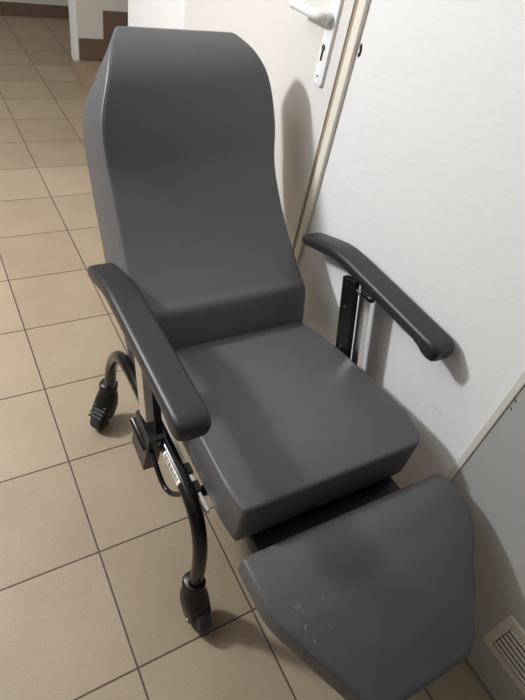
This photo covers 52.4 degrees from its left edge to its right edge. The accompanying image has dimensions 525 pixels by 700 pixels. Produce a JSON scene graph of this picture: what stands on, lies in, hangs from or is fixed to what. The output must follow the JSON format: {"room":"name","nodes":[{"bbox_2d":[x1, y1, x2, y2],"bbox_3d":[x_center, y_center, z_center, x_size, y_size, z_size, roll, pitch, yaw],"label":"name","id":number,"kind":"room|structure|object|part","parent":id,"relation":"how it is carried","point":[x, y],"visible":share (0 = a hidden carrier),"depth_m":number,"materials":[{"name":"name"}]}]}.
{"room":"hospital corridor","nodes":[
{"label":"hospital corridor","id":0,"kind":"room"},
{"bbox_2d":[0,0,67,5],"bbox_3d":[-2.494,-3.820,3.646,5.400,2.600,0.100,-14,50,-27],"label":"wall","id":1,"kind":"structure","parent":0,"point":[48,2],"depth_m":4.79,"materials":[{"name":"beige paint"}]},
{"bbox_2d":[0,1,68,18],"bbox_3d":[-2.686,-2.892,4.460,5.400,0.105,0.015,-14,50,-27],"label":"baseboard","id":2,"kind":"structure","parent":1,"relation":"attached to","point":[6,8],"depth_m":4.79,"materials":[{"name":"brown tile"}]},
{"bbox_2d":[75,0,127,60],"bbox_3d":[-0.312,-3.207,3.566,1.970,2.600,0.130,-14,50,-27],"label":"wall","id":3,"kind":"structure","parent":0,"point":[89,13],"depth_m":3.75,"materials":[{"name":"beige paint"}]},
{"bbox_2d":[68,0,78,60],"bbox_3d":[-1.161,-3.025,3.082,0.018,2.500,0.130,-14,50,-27],"label":"trim","id":4,"kind":"structure","parent":3,"relation":"attached to","point":[71,3],"depth_m":3.77,"materials":[{"name":"white paint"}]},
{"bbox_2d":[78,10,127,59],"bbox_3d":[-0.964,-2.368,3.877,0.744,0.489,0.012,-14,50,-27],"label":"baseboard","id":5,"kind":"structure","parent":3,"relation":"attached to","point":[89,49],"depth_m":3.84,"materials":[{"name":"brown tile"}]},
{"bbox_2d":[0,15,494,699],"bbox_3d":[-1.030,-0.460,2.483,5.400,0.100,7.300,-14,50,-27],"label":"floor","id":6,"kind":"structure","parent":0,"point":[95,555],"depth_m":1.58,"materials":[{"name":"tile"}]},
{"bbox_2d":[75,60,101,93],"bbox_3d":[-0.503,-1.882,3.568,1.120,0.640,1.448,-14,50,-27],"label":"floor","id":7,"kind":"structure","parent":6,"relation":"on","point":[85,71],"depth_m":3.80,"materials":[{"name":"beige tile"}]},
{"bbox_2d":[83,26,474,699],"bbox_3d":[0.004,0.046,1.321,0.696,1.117,1.441,-14,50,-27],"label":"recliner chair","id":8,"kind":"object","parent":6,"relation":"on","point":[368,580],"visible":1,"depth_m":1.25,"materials":[{"name":"grey leather"}]},
{"bbox_3d":[-0.252,-0.031,1.100,0.072,0.083,0.566,-14,50,-27],"label":"armrest","id":9,"kind":"part","parent":8,"relation":"part of","materials":[{"name":"black plastic"}]},
{"bbox_3d":[-0.306,0.250,1.418,0.034,0.329,0.729,-14,50,-27],"label":"frame","id":10,"kind":"part","parent":8,"relation":"part of","materials":[{"name":"black metal"}]},
{"bbox_3d":[-0.248,0.066,1.192,0.018,0.298,0.134,-14,50,-27],"label":"armrest post","id":11,"kind":"part","parent":8,"relation":"part of","materials":[{"name":"black plastic"}]},
{"bbox_3d":[-0.234,0.279,1.247,0.028,0.070,0.199,-20,52,-31],"label":"release handle","id":12,"kind":"part","parent":8,"relation":"part of","materials":[{"name":"black metal"}]},
{"bbox_2d":[164,455,177,480],"bbox_3d":[-0.207,0.266,1.202,0.004,0.010,0.074,-14,50,-27],"label":"print","id":13,"kind":"object","parent":8,"relation":"on","point":[171,461],"depth_m":1.20,"materials":[{"name":"black"}]},
{"bbox_3d":[-0.169,-0.380,1.432,0.515,0.721,0.575,-14,50,-27],"label":"backrest","id":14,"kind":"part","parent":8,"relation":"part of","materials":[{"name":"grey leather"}]},
{"bbox_3d":[0.036,0.146,1.342,0.503,0.180,0.533,-14,50,-27],"label":"seat","id":15,"kind":"part","parent":8,"relation":"part of","materials":[{"name":"grey leather"}]},
{"bbox_3d":[0.224,-0.054,1.440,0.018,0.298,0.134,-14,50,-27],"label":"armrest post","id":16,"kind":"part","parent":8,"relation":"part of","materials":[{"name":"black plastic"}]},
{"bbox_3d":[0.259,-0.131,1.315,0.017,0.021,0.049,-14,50,-27],"label":"knob","id":17,"kind":"part","parent":8,"relation":"part of","materials":[{"name":"black"}]},
{"bbox_3d":[0.276,-0.165,1.377,0.072,0.083,0.566,-14,50,-27],"label":"armrest","id":18,"kind":"part","parent":8,"relation":"part of","materials":[{"name":"black plastic"}]},
{"bbox_2d":[128,0,524,488],"bbox_3d":[0.496,-0.553,0.985,0.100,2.600,4.250,-14,50,-27],"label":"wall","id":19,"kind":"structure","parent":0,"point":[424,175],"depth_m":1.20,"materials":[{"name":"white paint"}]},
{"bbox_2d":[184,0,355,247],"bbox_3d":[-0.063,-0.991,1.696,0.109,2.047,0.983,-14,50,-27],"label":"door","id":20,"kind":"structure","parent":19,"relation":"in","point":[300,44],"depth_m":1.56,"materials":[{"name":"beige paint"}]},
{"bbox_3d":[0.122,-0.863,1.353,0.060,0.030,0.140,-14,50,-27],"label":"lever handle","id":21,"kind":"part","parent":20,"relation":"part of","materials":[{"name":"white plastic"}]},
{"bbox_3d":[0.170,-0.801,1.360,0.012,0.240,0.042,-14,50,-27],"label":"handle plate","id":22,"kind":"part","parent":20,"relation":"part of","materials":[{"name":"white plastic"}]},
{"bbox_2d":[293,0,370,266],"bbox_3d":[-0.027,-1.003,1.696,0.062,2.095,1.069,-14,50,-27],"label":"door frame","id":23,"kind":"structure","parent":19,"relation":"attached to","point":[363,5],"depth_m":1.41,"materials":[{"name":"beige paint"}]},
{"bbox_2d":[358,43,361,56],"bbox_3d":[0.238,-0.723,1.289,0.004,0.032,0.012,-14,50,-27],"label":"trim","id":24,"kind":"structure","parent":19,"relation":"attached to","point":[360,47],"depth_m":1.29,"materials":[{"name":"black metal"}]},
{"bbox_2d":[446,370,524,481],"bbox_3d":[0.834,0.212,0.645,0.051,2.090,1.020,-14,50,-27],"label":"trim","id":25,"kind":"structure","parent":19,"relation":"attached to","point":[519,384],"depth_m":1.19,"materials":[{"name":"grey paint"}]},
{"bbox_2d":[451,386,524,699],"bbox_3d":[0.822,0.218,0.656,0.050,2.038,0.968,-14,50,-27],"label":"door","id":26,"kind":"structure","parent":19,"relation":"in","point":[491,483],"depth_m":1.26,"materials":[{"name":"grey paint"}]},
{"bbox_2d":[483,615,524,696],"bbox_3d":[0.665,0.808,1.200,0.007,0.151,0.387,-14,50,-27],"label":"vent grille","id":27,"kind":"object","parent":26,"relation":"attached to","point":[504,635],"depth_m":1.29,"materials":[{"name":"beige plastic"}]}
]}

